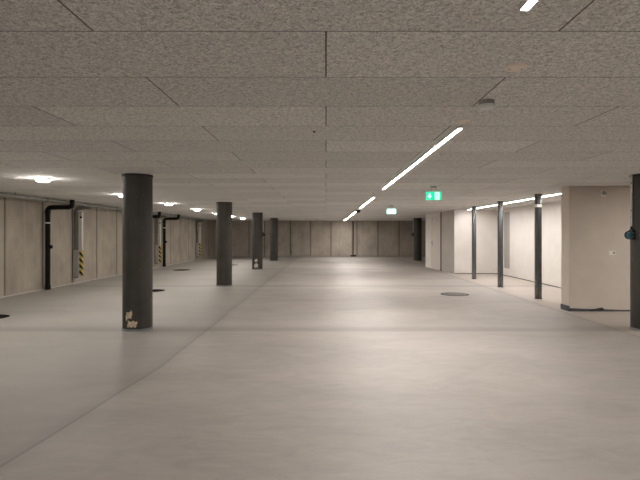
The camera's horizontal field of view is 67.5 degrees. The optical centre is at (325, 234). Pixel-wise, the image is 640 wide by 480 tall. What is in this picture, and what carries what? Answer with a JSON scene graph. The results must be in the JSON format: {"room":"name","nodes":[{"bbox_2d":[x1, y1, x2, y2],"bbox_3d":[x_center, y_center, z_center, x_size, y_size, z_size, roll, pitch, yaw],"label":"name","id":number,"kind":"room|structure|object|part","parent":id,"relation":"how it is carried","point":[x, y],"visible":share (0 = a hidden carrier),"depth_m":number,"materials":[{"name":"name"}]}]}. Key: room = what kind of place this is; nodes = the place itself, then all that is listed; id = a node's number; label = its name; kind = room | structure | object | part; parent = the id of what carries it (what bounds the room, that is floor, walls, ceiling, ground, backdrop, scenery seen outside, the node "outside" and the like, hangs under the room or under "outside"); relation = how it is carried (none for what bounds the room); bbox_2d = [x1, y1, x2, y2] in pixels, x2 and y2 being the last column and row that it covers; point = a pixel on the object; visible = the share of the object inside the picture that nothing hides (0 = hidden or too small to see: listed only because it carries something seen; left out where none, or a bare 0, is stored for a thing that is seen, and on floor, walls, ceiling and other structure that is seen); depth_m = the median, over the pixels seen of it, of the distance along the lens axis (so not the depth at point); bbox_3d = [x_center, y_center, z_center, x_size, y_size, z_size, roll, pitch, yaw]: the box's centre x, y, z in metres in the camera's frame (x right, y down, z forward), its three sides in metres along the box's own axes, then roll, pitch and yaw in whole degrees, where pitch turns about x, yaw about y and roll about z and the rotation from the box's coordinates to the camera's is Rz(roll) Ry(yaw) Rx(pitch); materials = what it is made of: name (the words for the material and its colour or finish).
{"room":"parking garage","nodes":[
{"label":"parking garage","id":0,"kind":"room"},
{"bbox_2d":[0,197,213,296],"bbox_3d":[-7.180,0.250,10.650,0.200,2.250,39.300,0,0,0],"label":"wall","id":1,"kind":"structure","parent":0,"point":[22,221],"depth_m":12.97,"materials":[{"name":"concrete"}]},
{"bbox_2d":[73,206,90,277],"bbox_3d":[-6.832,0.180,13.399,0.486,2.050,0.129,0,0,0],"label":"downpipe","id":2,"kind":"object","parent":1,"relation":"attached to","point":[78,216],"visible":0.95,"depth_m":13.35,"materials":[{"name":"grey plastic"}]},
{"bbox_3d":[-6.965,0.800,13.341,0.160,0.750,0.007,0,0,0],"label":"plate","id":3,"kind":"part","parent":2,"relation":"part of","materials":[{"name":"grey plastic"}]},
{"bbox_3d":[-6.845,-0.090,13.400,0.070,1.070,0.090,0,0,0],"label":"guard rail","id":4,"kind":"part","parent":2,"relation":"part of","materials":[{"name":"white metal"}]},
{"bbox_2d":[0,256,213,297],"bbox_3d":[-7.074,1.365,10.650,0.012,0.020,39.300,0,0,0],"label":"baseboard","id":5,"kind":"structure","parent":1,"relation":"attached to","point":[212,256],"depth_m":13.41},
{"bbox_2d":[154,215,165,263],"bbox_3d":[-6.832,0.180,19.749,0.486,2.050,0.129,0,0,0],"label":"downpipe","id":6,"kind":"object","parent":1,"relation":"attached to","point":[157,247],"visible":0.83,"depth_m":19.71,"materials":[{"name":"black plastic"}]},
{"bbox_3d":[-6.965,0.800,19.692,0.160,0.750,0.007,0,0,0],"label":"plate","id":7,"kind":"part","parent":6,"relation":"part of","materials":[{"name":"grey plastic"}]},
{"bbox_3d":[-6.845,-0.090,19.750,0.070,1.070,0.090,0,0,0],"label":"guard rail","id":8,"kind":"part","parent":6,"relation":"part of","materials":[{"name":"white metal"}]},
{"bbox_2d":[196,220,204,256],"bbox_3d":[-6.832,0.180,25.999,0.486,2.050,0.129,0,0,0],"label":"downpipe","id":9,"kind":"object","parent":1,"relation":"attached to","point":[198,245],"visible":0.96,"depth_m":25.95,"materials":[{"name":"black plastic"}]},
{"bbox_3d":[-6.965,0.800,25.942,0.160,0.750,0.007,0,0,0],"label":"plate","id":10,"kind":"part","parent":9,"relation":"part of","materials":[{"name":"grey plastic"}]},
{"bbox_3d":[-6.845,-0.090,26.000,0.070,1.070,0.090,0,0,0],"label":"guard rail","id":11,"kind":"part","parent":9,"relation":"part of","materials":[{"name":"white metal"}]},
{"bbox_2d":[0,0,639,220],"bbox_3d":[0.960,-0.917,10.650,16.480,0.116,39.700,0,0,0],"label":"ceiling","id":12,"kind":"structure","parent":0,"point":[215,101],"depth_m":3.17,"materials":[{"name":"grey concrete"}]},
{"bbox_2d":[35,178,50,181],"bbox_3d":[-4.400,-0.849,7.450,0.204,0.053,0.204,0,0,0],"label":"round ceiling light","id":13,"kind":"object","parent":12,"relation":"attached to","point":[36,179],"visible":1,"depth_m":7.39,"materials":[{"name":"white paint"}]},
{"bbox_2d":[36,179,49,181],"bbox_3d":[-4.400,-0.836,7.450,0.190,0.028,0.190,0,0,0],"label":"diffuser","id":14,"kind":"object","parent":13,"relation":"attached to","point":[40,180],"depth_m":7.39,"materials":[{"name":"white plastic"}]},
{"bbox_2d":[0,192,215,221],"bbox_3d":[-6.545,-0.817,16.125,0.102,0.114,28.250,0,0,0],"label":"pipe","id":15,"kind":"object","parent":12,"relation":"hanging from","point":[9,195],"visible":0.8,"depth_m":12.01,"materials":[{"name":"grey plastic"}]},
{"bbox_2d":[290,221,291,253],"bbox_3d":[-2.206,0.177,30.243,0.134,2.084,0.042,0,0,28],"label":"hanging cable","id":16,"kind":"object","parent":12,"relation":"hanging from","point":[290,221],"visible":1,"depth_m":30.25,"materials":[{"name":"black plastic"}]},
{"bbox_2d":[387,205,395,213],"bbox_3d":[1.955,-0.748,14.310,0.280,0.255,0.039,0,0,0],"label":"exit sign","id":17,"kind":"object","parent":12,"relation":"hanging from","point":[389,211],"visible":1,"depth_m":14.29,"materials":[{"name":"white paint"}]},
{"bbox_2d":[383,126,462,188],"bbox_3d":[1.080,-0.865,6.425,0.034,0.023,5.162,0,0,0],"label":"recessed light","id":18,"kind":"object","parent":12,"relation":"in","point":[458,128],"visible":1,"depth_m":4.92,"materials":[{"name":"white paint"}]},
{"bbox_2d":[426,186,441,199],"bbox_3d":[1.935,-0.748,8.611,0.280,0.255,0.039,0,0,0],"label":"exit sign","id":19,"kind":"object","parent":12,"relation":"hanging from","point":[431,195],"visible":1,"depth_m":8.60,"materials":[{"name":"green plastic"}]},
{"bbox_2d":[478,99,495,109],"bbox_3d":[1.050,-0.848,3.130,0.110,0.054,0.110,0,0,0],"label":"smoke detector","id":20,"kind":"object","parent":12,"relation":"attached to","point":[484,104],"visible":1,"depth_m":3.09,"materials":[{"name":"grey plastic"}]},
{"bbox_2d":[468,193,560,209],"bbox_3d":[4.900,-0.865,13.100,0.034,0.023,6.712,0,0,0],"label":"recessed light","id":21,"kind":"object","parent":12,"relation":"in","point":[556,193],"visible":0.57,"depth_m":12.03,"materials":[{"name":"white paint"}]},
{"bbox_2d":[519,0,537,10],"bbox_3d":[0.755,-0.865,-0.037,0.034,0.023,3.737,0,0,0],"label":"recessed light","id":22,"kind":"object","parent":12,"relation":"in","point":[525,5],"visible":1,"depth_m":1.79,"materials":[{"name":"white paint"}]},
{"bbox_2d":[0,256,639,479],"bbox_3d":[0.960,1.475,10.650,16.480,0.200,39.700,0,0,0],"label":"floor","id":23,"kind":"structure","parent":0,"point":[301,367],"depth_m":4.46,"materials":[{"name":"concrete"}]},
{"bbox_2d":[0,314,9,318],"bbox_3d":[-5.600,1.372,7.950,0.600,0.004,0.600,0,0,0],"label":"manhole cover","id":24,"kind":"object","parent":23,"relation":"on","point":[1,315],"visible":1,"depth_m":8.03,"materials":[{"name":"metal"}]},
{"bbox_2d":[45,200,74,289],"bbox_3d":[-6.670,0.251,12.000,0.736,2.249,0.136,0,0,0],"label":"drain pipe","id":25,"kind":"object","parent":23,"relation":"on","point":[48,209],"visible":1,"depth_m":11.95,"materials":[{"name":"black plastic"}]},
{"bbox_2d":[121,173,153,331],"bbox_3d":[-2.760,0.250,7.020,0.438,2.250,0.438,0,0,0],"label":"concrete column","id":26,"kind":"structure","parent":23,"relation":"on","point":[137,188],"depth_m":6.84,"materials":[{"name":"concrete"}]},
{"bbox_2d":[153,212,160,217],"bbox_3d":[-6.670,0.251,18.300,0.736,2.249,0.136,0,0,0],"label":"drain pipe","id":27,"kind":"object","parent":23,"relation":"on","point":[159,213],"visible":0.21,"depth_m":18.25,"materials":[{"name":"black plastic"}]},
{"bbox_2d":[153,289,164,291],"bbox_3d":[-4.270,1.372,11.750,0.620,0.004,0.620,0,0,0],"label":"manhole cover","id":28,"kind":"object","parent":23,"relation":"on","point":[154,290],"visible":0.4,"depth_m":11.78,"materials":[{"name":"metal"}]},
{"bbox_2d":[163,214,179,266],"bbox_3d":[-6.670,0.251,20.650,0.736,2.249,0.136,0,0,0],"label":"drain pipe","id":29,"kind":"object","parent":23,"relation":"on","point":[178,215],"visible":1,"depth_m":20.60,"materials":[{"name":"black plastic"}]},
{"bbox_2d":[216,202,231,285],"bbox_3d":[-2.750,0.250,12.950,0.438,2.250,0.438,0,0,0],"label":"concrete column","id":30,"kind":"structure","parent":23,"relation":"on","point":[223,209],"depth_m":12.77,"materials":[{"name":"black concrete"}]},
{"bbox_2d":[252,212,262,269],"bbox_3d":[-2.730,0.250,19.050,0.438,2.250,0.438,0,0,0],"label":"concrete column","id":31,"kind":"structure","parent":23,"relation":"on","point":[257,217],"depth_m":18.87,"materials":[{"name":"black concrete"}]},
{"bbox_2d":[270,218,277,260],"bbox_3d":[-2.740,0.250,25.200,0.438,2.250,0.438,0,0,0],"label":"concrete column","id":32,"kind":"structure","parent":23,"relation":"on","point":[273,221],"depth_m":25.02,"materials":[{"name":"black concrete"}]},
{"bbox_2d":[351,221,355,256],"bbox_3d":[1.720,0.251,30.160,0.340,2.248,0.240,0,0,0],"label":"standpipe","id":33,"kind":"object","parent":23,"relation":"on","point":[353,255],"visible":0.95,"depth_m":30.16,"materials":[{"name":"black plastic"}]},
{"bbox_2d":[413,218,421,260],"bbox_3d":[4.820,0.250,25.200,0.438,2.250,0.438,0,0,0],"label":"concrete column","id":34,"kind":"structure","parent":23,"relation":"on","point":[417,221],"depth_m":25.03,"materials":[{"name":"black concrete"}]},
{"bbox_2d":[441,292,468,295],"bbox_3d":[2.970,1.372,11.050,0.640,0.004,0.640,0,0,0],"label":"manhole cover","id":35,"kind":"object","parent":23,"relation":"on","point":[450,293],"visible":1,"depth_m":10.99,"materials":[{"name":"metal"}]},
{"bbox_3d":[2.970,1.373,11.050,0.576,0.002,0.576,0,0,0],"label":"lid","id":36,"kind":"part","parent":35,"relation":"part of","materials":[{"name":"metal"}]},
{"bbox_2d":[471,206,476,278],"bbox_3d":[4.590,0.250,14.855,0.132,2.250,0.132,0,0,0],"label":"steel post","id":37,"kind":"object","parent":23,"relation":"on","point":[473,207],"visible":1,"depth_m":14.80,"materials":[{"name":"black metal"}]},
{"bbox_2d":[497,201,503,286],"bbox_3d":[4.570,0.250,12.555,0.132,2.250,0.132,0,0,0],"label":"steel post","id":38,"kind":"object","parent":23,"relation":"on","point":[500,203],"visible":1,"depth_m":12.50,"materials":[{"name":"black metal"}]},
{"bbox_2d":[534,194,541,298],"bbox_3d":[4.560,0.250,10.295,0.132,2.250,0.132,0,0,0],"label":"steel post","id":39,"kind":"object","parent":23,"relation":"on","point":[538,197],"visible":0.99,"depth_m":10.24,"materials":[{"name":"black metal"}]},
{"bbox_2d":[629,174,639,330],"bbox_3d":[4.665,0.250,6.960,0.438,2.250,0.438,0,0,0],"label":"concrete column","id":40,"kind":"structure","parent":23,"relation":"on","point":[634,244],"depth_m":6.91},
{"bbox_2d":[624,175,634,239],"bbox_3d":[4.399,-0.398,6.936,0.126,0.935,0.137,0,0,0],"label":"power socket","id":41,"kind":"object","parent":40,"relation":"attached to","point":[630,234],"visible":1,"depth_m":6.95,"materials":[{"name":"black plastic"}]},
{"bbox_2d":[626,232,633,237],"bbox_3d":[4.396,0.005,6.933,0.098,0.098,0.095,0,0,0],"label":"socket","id":42,"kind":"object","parent":41,"relation":"attached to","point":[628,234],"depth_m":6.89,"materials":[{"name":"teal plastic"}]},
{"bbox_2d":[214,221,425,255],"bbox_3d":[0.960,0.250,30.400,16.080,2.250,0.200,0,0,0],"label":"wall","id":43,"kind":"structure","parent":0,"point":[308,238],"depth_m":30.30,"materials":[{"name":"concrete"}]},
{"bbox_2d":[426,210,496,273],"bbox_3d":[5.285,0.250,18.625,2.090,2.250,3.550,0,0,0],"label":"wall","id":44,"kind":"structure","parent":0,"point":[486,220],"depth_m":16.85,"materials":[{"name":"white paint"}]},
{"bbox_2d":[431,214,439,269],"bbox_3d":[4.304,0.290,18.956,0.079,2.170,1.220,0,0,-4],"label":"door","id":45,"kind":"structure","parent":44,"relation":"in","point":[435,221],"depth_m":18.95,"materials":[{"name":"white paint"}]},
{"bbox_2d":[440,212,441,270],"bbox_3d":[4.384,0.255,18.252,0.020,2.240,0.095,0,0,-5],"label":"trim","id":46,"kind":"structure","parent":44,"relation":"attached to","point":[440,212],"depth_m":18.29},
{"bbox_2d":[441,211,453,272],"bbox_3d":[4.454,0.255,17.524,0.012,2.200,1.354,0,0,-5],"label":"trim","id":47,"kind":"structure","parent":44,"relation":"attached to","point":[447,218],"depth_m":17.53,"materials":[{"name":"beige paint"}]},
{"bbox_2d":[497,201,560,286],"bbox_3d":[6.180,0.250,12.875,0.300,2.250,7.950,0,0,0],"label":"wall","id":48,"kind":"structure","parent":0,"point":[522,218],"depth_m":13.99,"materials":[{"name":"white paint"}]},
{"bbox_2d":[504,212,509,268],"bbox_3d":[6.072,0.185,16.000,0.035,1.880,0.560,0,0,0],"label":"niche","id":49,"kind":"object","parent":48,"relation":"attached to","point":[506,214],"visible":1,"depth_m":15.98,"materials":[{"name":"white paint"}]},
{"bbox_2d":[455,273,560,287],"bbox_3d":[5.280,1.363,12.875,1.500,0.024,7.950,0,0,0],"label":"baseboard","id":50,"kind":"structure","parent":48,"relation":"attached to","point":[455,273],"depth_m":16.08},
{"bbox_2d":[561,186,629,309],"bbox_3d":[6.685,0.250,8.750,4.630,2.250,0.300,0,0,0],"label":"wall partition","id":51,"kind":"structure","parent":0,"point":[593,225],"depth_m":8.60,"materials":[{"name":"beige paint"}]},
{"bbox_2d":[561,304,629,310],"bbox_3d":[6.679,1.327,8.742,4.642,0.095,0.315,0,0,0],"label":"baseboard","id":52,"kind":"structure","parent":51,"relation":"attached to","point":[564,307],"depth_m":8.59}
]}

